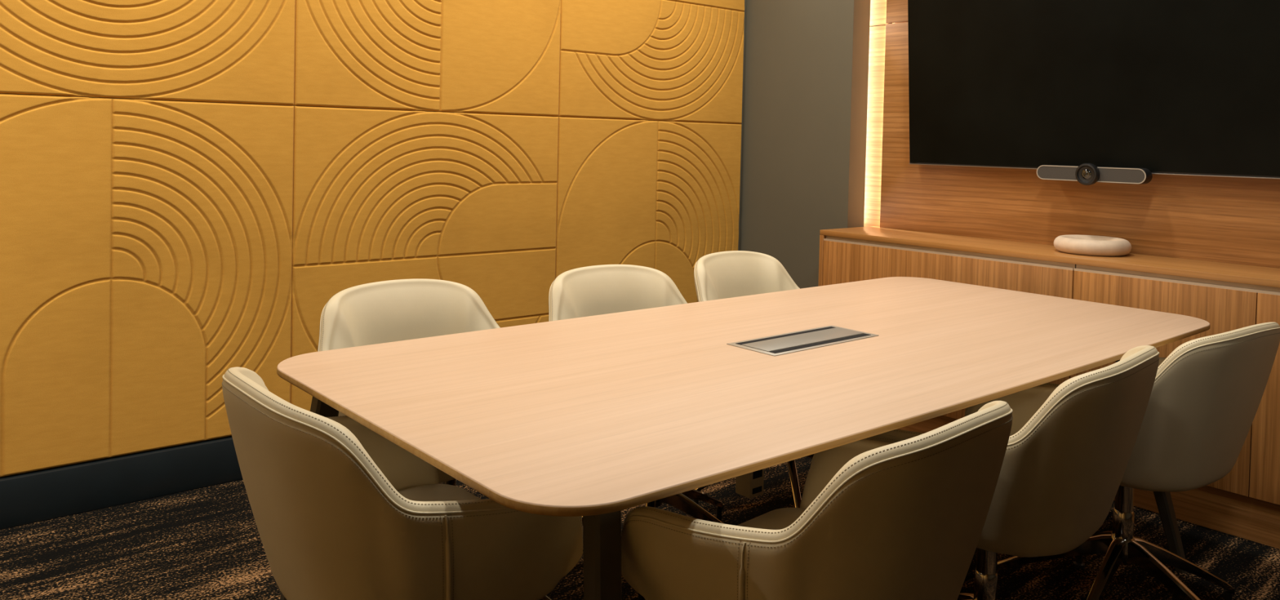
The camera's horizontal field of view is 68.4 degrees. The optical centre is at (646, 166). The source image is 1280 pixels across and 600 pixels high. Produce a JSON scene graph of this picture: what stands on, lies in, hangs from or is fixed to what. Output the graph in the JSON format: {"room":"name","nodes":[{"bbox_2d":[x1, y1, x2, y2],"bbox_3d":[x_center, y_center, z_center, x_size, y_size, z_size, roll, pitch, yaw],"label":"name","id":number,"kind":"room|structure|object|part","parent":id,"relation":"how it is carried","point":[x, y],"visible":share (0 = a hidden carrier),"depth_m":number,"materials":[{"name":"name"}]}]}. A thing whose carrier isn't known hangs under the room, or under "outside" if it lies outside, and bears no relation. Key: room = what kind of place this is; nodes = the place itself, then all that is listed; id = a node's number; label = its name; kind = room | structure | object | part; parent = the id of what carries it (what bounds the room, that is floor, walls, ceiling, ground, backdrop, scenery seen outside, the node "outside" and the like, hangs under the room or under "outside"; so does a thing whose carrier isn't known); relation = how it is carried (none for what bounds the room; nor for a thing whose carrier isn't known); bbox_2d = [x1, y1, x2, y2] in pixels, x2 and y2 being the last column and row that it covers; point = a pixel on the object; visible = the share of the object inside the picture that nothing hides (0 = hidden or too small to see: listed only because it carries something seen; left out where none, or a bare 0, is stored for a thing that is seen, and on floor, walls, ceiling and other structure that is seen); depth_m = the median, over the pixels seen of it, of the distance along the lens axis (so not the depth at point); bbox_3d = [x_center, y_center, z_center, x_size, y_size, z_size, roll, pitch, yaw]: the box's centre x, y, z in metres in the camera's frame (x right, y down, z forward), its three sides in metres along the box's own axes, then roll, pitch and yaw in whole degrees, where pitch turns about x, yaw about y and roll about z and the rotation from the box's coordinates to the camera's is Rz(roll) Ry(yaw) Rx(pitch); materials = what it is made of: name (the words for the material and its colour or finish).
{"room":"conference room","nodes":[
{"label":"conference room","id":0,"kind":"room"},
{"bbox_2d":[0,0,746,477],"bbox_3d":[-1.594,-0.244,3.345,6.160,2.750,0.098,0,2,-41],"label":"wall","id":1,"kind":"structure","parent":0,"point":[744,0],"depth_m":4.85,"materials":[{"name":"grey paint"}]},
{"bbox_2d":[0,435,242,529],"bbox_3d":[-1.708,1.055,3.221,5.824,0.156,0.036,0,2,-41],"label":"baseboard","id":2,"kind":"structure","parent":1,"relation":"attached to","point":[31,497],"depth_m":3.14,"materials":[{"name":"black paint"}]},
{"bbox_2d":[0,93,293,476],"bbox_3d":[-1.781,0.373,3.134,1.198,1.198,0.020,0,2,-41],"label":"wall panel","id":3,"kind":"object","parent":1,"relation":"attached to","point":[146,245],"depth_m":3.17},
{"bbox_2d":[0,0,295,105],"bbox_3d":[-1.754,-0.826,3.100,1.198,1.198,0.020,0,2,-41],"label":"tile","id":4,"kind":"structure","parent":1,"relation":"attached to","point":[242,51],"depth_m":3.18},
{"bbox_2d":[290,106,558,411],"bbox_3d":[-0.871,0.372,3.915,1.198,1.198,0.020,0,2,-41],"label":"wall panel","id":5,"kind":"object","parent":1,"relation":"attached to","point":[468,199],"depth_m":3.85,"materials":[{"name":"fabric"}]},
{"bbox_2d":[293,0,560,115],"bbox_3d":[-0.843,-0.827,3.881,1.198,1.198,0.020,0,2,-41],"label":"wall panel","id":6,"kind":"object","parent":1,"relation":"attached to","point":[480,56],"depth_m":3.85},
{"bbox_2d":[555,116,741,303],"bbox_3d":[0.040,0.372,4.696,1.198,1.198,0.020,0,2,-41],"label":"tile","id":7,"kind":"structure","parent":1,"relation":"attached to","point":[663,196],"depth_m":4.64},
{"bbox_2d":[557,0,744,124],"bbox_3d":[0.068,-0.828,4.663,1.198,1.198,0.020,0,2,-41],"label":"tile","id":8,"kind":"structure","parent":1,"relation":"attached to","point":[677,60],"depth_m":4.63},
{"bbox_2d":[0,456,1279,599],"bbox_3d":[0.383,1.270,0.966,6.060,0.050,6.250,0,2,-41],"label":"floor","id":9,"kind":"structure","parent":0,"point":[205,543],"depth_m":2.82,"materials":[{"name":"carpet"}]},
{"bbox_2d":[222,366,582,599],"bbox_3d":[-0.454,0.777,1.744,0.656,0.852,0.662,0,2,-41],"label":"armchair","id":10,"kind":"object","parent":9,"relation":"on","point":[341,510],"visible":0.81,"depth_m":1.48,"materials":[{"name":"beige leather"}]},
{"bbox_3d":[-0.430,0.715,1.744,0.382,0.104,0.424,0,2,-41],"label":"seat","id":11,"kind":"part","parent":10,"relation":"part of","materials":[{"name":"beige leather"}]},
{"bbox_2d":[317,278,551,599],"bbox_3d":[-0.518,0.755,2.461,0.662,0.852,0.656,0,2,-44],"label":"armchair","id":12,"kind":"object","parent":9,"relation":"on","point":[388,311],"visible":0.21,"depth_m":2.61,"materials":[{"name":"beige leather"}]},
{"bbox_3d":[-0.514,0.693,2.438,0.424,0.104,0.382,0,2,-44],"label":"seat","id":13,"kind":"part","parent":12,"relation":"part of","materials":[{"name":"beige leather"}]},
{"bbox_3d":[-0.516,0.827,2.441,0.045,0.101,0.045,0,2,-44],"label":"post","id":14,"kind":"part","parent":12,"relation":"part of","materials":[{"name":"metal"}]},
{"bbox_3d":[-0.346,1.046,2.392,0.323,0.180,0.032,2,2,17],"label":"leg","id":15,"kind":"part","parent":12,"relation":"part of","materials":[{"name":"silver metal"}]},
{"bbox_2d":[548,264,724,599],"bbox_3d":[0.025,0.757,2.859,0.662,0.852,0.656,0,2,-38],"label":"armchair","id":16,"kind":"object","parent":9,"relation":"on","point":[604,289],"visible":0.21,"depth_m":3.01,"materials":[{"name":"beige leather"}]},
{"bbox_3d":[0.003,1.046,2.661,0.032,0.180,0.323,1,2,5],"label":"leg","id":17,"kind":"part","parent":16,"relation":"part of","materials":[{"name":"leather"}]},
{"bbox_2d":[276,276,1210,599],"bbox_3d":[0.454,0.832,2.557,2.552,0.740,1.174,0,2,-41],"label":"conference table","id":18,"kind":"object","parent":9,"relation":"on","point":[595,418],"visible":0.9,"depth_m":2.05,"materials":[{"name":"laminate"}]},
{"bbox_3d":[-0.773,0.823,2.142,0.199,0.723,0.064,2,2,28],"label":"leg","id":19,"kind":"part","parent":18,"relation":"part of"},
{"bbox_3d":[-0.066,0.858,1.496,0.065,0.723,0.210,1,2,-13],"label":"leg","id":20,"kind":"part","parent":18,"relation":"part of","materials":[{"name":"black metal"}]},
{"bbox_2d":[726,325,879,498],"bbox_3d":[0.413,0.644,2.510,0.442,0.372,0.164,0,2,-41],"label":"power outlet","id":21,"kind":"object","parent":18,"relation":"in","point":[750,485],"visible":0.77,"depth_m":2.45,"materials":[{"name":"metal"}]},
{"bbox_2d":[752,485,761,494],"bbox_3d":[0.278,0.813,2.367,0.033,0.014,0.001,0,2,-41],"label":"socket","id":22,"kind":"object","parent":21,"relation":"attached to","point":[757,490],"depth_m":2.37,"materials":[{"name":"black plastic"}]},
{"bbox_2d":[752,469,762,479],"bbox_3d":[0.279,0.768,2.365,0.033,0.028,0.001,0,2,-41],"label":"socket","id":23,"kind":"object","parent":21,"relation":"attached to","point":[757,474],"depth_m":2.37,"materials":[{"name":"black plastic"}]},
{"bbox_3d":[0.422,0.461,2.509,0.428,0.002,0.164,0,2,-41],"label":"frame","id":24,"kind":"part","parent":21,"relation":"part of","materials":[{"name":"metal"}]},
{"bbox_3d":[1.508,0.856,2.851,0.259,0.723,0.109,2,2,25],"label":"leg","id":25,"kind":"part","parent":18,"relation":"part of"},
{"bbox_2d":[693,250,813,507],"bbox_3d":[0.490,0.754,3.343,0.662,0.852,0.656,0,2,-44],"label":"armchair","id":26,"kind":"object","parent":9,"relation":"on","point":[730,273],"visible":0.29,"depth_m":3.49,"materials":[{"name":"beige leather"}]},
{"bbox_3d":[0.489,1.044,3.144,0.032,0.180,0.323,1,2,-1],"label":"leg","id":27,"kind":"part","parent":26,"relation":"part of","materials":[{"name":"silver metal"}]},
{"bbox_2d":[621,400,1013,599],"bbox_3d":[0.280,0.797,1.641,0.662,0.852,0.656,0,2,-45],"label":"armchair","id":28,"kind":"object","parent":9,"relation":"on","point":[904,519],"visible":0.95,"depth_m":1.39,"materials":[{"name":"beige leather"}]},
{"bbox_3d":[0.279,0.734,1.661,0.424,0.104,0.382,0,2,-45],"label":"seat","id":29,"kind":"part","parent":28,"relation":"part of","materials":[{"name":"beige leather"}]},
{"bbox_2d":[822,235,1075,419],"bbox_3d":[1.330,0.684,4.050,0.370,0.691,1.162,0,2,-41],"label":"base cabinet","id":30,"kind":"object","parent":9,"relation":"on","point":[845,260],"visible":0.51,"depth_m":3.89,"materials":[{"name":"brown wood"}]},
{"bbox_3d":[1.206,0.352,3.928,0.020,0.023,1.160,0,2,-41],"label":"handle rail","id":31,"kind":"part","parent":30,"relation":"part of","materials":[{"name":"brown wood"}]},
{"bbox_2d":[865,345,1159,599],"bbox_3d":[0.779,0.795,2.110,0.656,0.852,0.662,3,2,43],"label":"armchair","id":32,"kind":"object","parent":9,"relation":"on","point":[1070,446],"visible":0.62,"depth_m":1.85,"materials":[{"name":"beige leather"}]},
{"bbox_3d":[0.754,1.073,2.321,0.253,0.180,0.240,3,2,43],"label":"leg","id":33,"kind":"part","parent":32,"relation":"part of","materials":[{"name":"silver metal"}]},
{"bbox_3d":[0.772,0.865,2.135,0.045,0.101,0.045,3,2,43],"label":"post","id":34,"kind":"part","parent":32,"relation":"part of","materials":[{"name":"silver metal"}]},
{"bbox_3d":[0.776,0.732,2.130,0.382,0.104,0.424,3,2,43],"label":"seat","id":35,"kind":"part","parent":32,"relation":"part of","materials":[{"name":"beige leather"}]},
{"bbox_2d":[817,226,1279,288],"bbox_3d":[1.985,0.783,3.321,0.415,0.864,3.173,0,2,-41],"label":"countertop","id":36,"kind":"structure","parent":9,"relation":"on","point":[1188,268],"depth_m":3.57,"materials":[{"name":"brown wood"}]},
{"bbox_3d":[0.945,0.738,4.504,0.377,0.841,0.022,0,2,-41],"label":"panel","id":37,"kind":"part","parent":36,"relation":"part of","materials":[{"name":"brown wood"}]},
{"bbox_2d":[1053,234,1131,256],"bbox_3d":[1.729,0.306,3.657,0.274,0.060,0.274,0,2,-41],"label":"bowl","id":38,"kind":"object","parent":36,"relation":"on","point":[1085,245],"visible":1,"depth_m":3.56,"materials":[{"name":"white ceramic"}]},
{"bbox_2d":[897,415,1279,549],"bbox_3d":[1.864,1.142,3.219,0.018,0.148,3.150,0,2,-41],"label":"kickboard","id":39,"kind":"object","parent":9,"relation":"on","point":[1244,517],"visible":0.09,"depth_m":3.15,"materials":[{"name":"brown wood"}]},
{"bbox_2d":[996,321,1279,599],"bbox_3d":[1.279,0.796,2.491,0.662,0.852,0.656,0,2,-36],"label":"armchair","id":40,"kind":"object","parent":9,"relation":"on","point":[1206,397],"visible":0.59,"depth_m":2.25,"materials":[{"name":"beige leather"}]},
{"bbox_3d":[1.295,1.075,2.704,0.032,0.180,0.323,2,2,7],"label":"leg","id":41,"kind":"part","parent":40,"relation":"part of","materials":[{"name":"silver metal"}]},
{"bbox_3d":[1.276,0.866,2.516,0.045,0.101,0.045,0,2,-36],"label":"post","id":42,"kind":"part","parent":40,"relation":"part of","materials":[{"name":"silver metal"}]},
{"bbox_3d":[1.280,0.733,2.511,0.424,0.104,0.382,0,2,-36],"label":"seat","id":43,"kind":"part","parent":40,"relation":"part of","materials":[{"name":"beige leather"}]},
{"bbox_3d":[1.452,1.083,2.556,0.323,0.180,0.032,1,2,-11],"label":"leg","id":44,"kind":"part","parent":40,"relation":"part of","materials":[{"name":"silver metal"}]},
{"bbox_2d":[1070,264,1279,505],"bbox_3d":[2.095,0.727,3.158,0.370,0.691,1.186,0,2,-41],"label":"base cabinet","id":45,"kind":"object","parent":9,"relation":"on","point":[1227,306],"visible":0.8,"depth_m":3.10,"materials":[{"name":"brown wood"}]},
{"bbox_3d":[1.971,0.394,3.035,0.020,0.023,1.184,0,2,-41],"label":"handle rail","id":46,"kind":"part","parent":45,"relation":"part of","materials":[{"name":"brown wood"}]},
{"bbox_3d":[2.155,0.748,2.819,0.019,0.663,0.590,0,2,-41],"label":"door","id":47,"kind":"part","parent":45,"relation":"part of","materials":[{"name":"brown wood"}]},
{"bbox_2d":[739,0,870,288],"bbox_3d":[0.842,-0.231,4.900,0.236,2.750,0.715,0,2,-41],"label":"wall pier","id":48,"kind":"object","parent":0,"point":[806,73],"visible":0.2,"depth_m":4.78,"materials":[{"name":"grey paint"}]},
{"bbox_2d":[885,0,907,23],"bbox_3d":[2.182,-1.083,3.359,0.012,0.898,3.110,0,2,-41],"label":"wall panel","id":49,"kind":"object","parent":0,"point":[896,10],"visible":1,"depth_m":4.50,"materials":[{"name":"brown wood"}]},
{"bbox_2d":[880,22,1279,268],"bbox_3d":[2.160,-0.139,3.386,0.012,0.984,3.110,0,2,-41],"label":"wall panel","id":50,"kind":"object","parent":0,"point":[1224,220],"visible":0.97,"depth_m":3.88,"materials":[{"name":"brown wood"}]},
{"bbox_2d":[907,0,1279,178],"bbox_3d":[1.787,-0.468,3.703,0.137,0.978,1.720,0,2,-41],"label":"television","id":51,"kind":"object","parent":50,"relation":"attached to","point":[1180,87],"visible":0.98,"depth_m":3.69,"materials":[{"name":"black plastic"}]},
{"bbox_2d":[1036,163,1152,185],"bbox_3d":[1.756,0.030,3.700,0.142,0.086,0.425,0,2,-41],"label":"camera","id":52,"kind":"object","parent":51,"relation":"attached to","point":[1086,174],"visible":1,"depth_m":3.64,"materials":[{"name":"black plastic"}]},
{"bbox_2d":[1037,166,1144,182],"bbox_3d":[1.725,0.030,3.673,0.002,0.050,0.414,0,2,-41],"label":"speaker grille","id":53,"kind":"object","parent":52,"relation":"attached to","point":[1105,175],"depth_m":3.63,"materials":[{"name":"grey fabric"}]},
{"bbox_3d":[2.762,-0.131,2.921,0.100,2.750,6.222,0,2,-41],"label":"wall","id":54,"kind":"structure","parent":0,"visible":0},
{"bbox_2d":[863,25,885,226],"bbox_3d":[2.147,0.139,3.507,0.070,1.548,3.292,0,2,-41],"label":"light strip","id":55,"kind":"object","parent":54,"relation":"attached to","point":[877,33],"depth_m":4.64,"materials":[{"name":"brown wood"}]},
{"bbox_2d":[869,0,902,26],"bbox_3d":[2.175,-1.087,3.473,0.070,0.898,3.292,0,2,-41],"label":"trim","id":56,"kind":"structure","parent":54,"relation":"attached to","point":[877,7],"depth_m":4.63,"materials":[{"name":"brown wood"}]}
]}

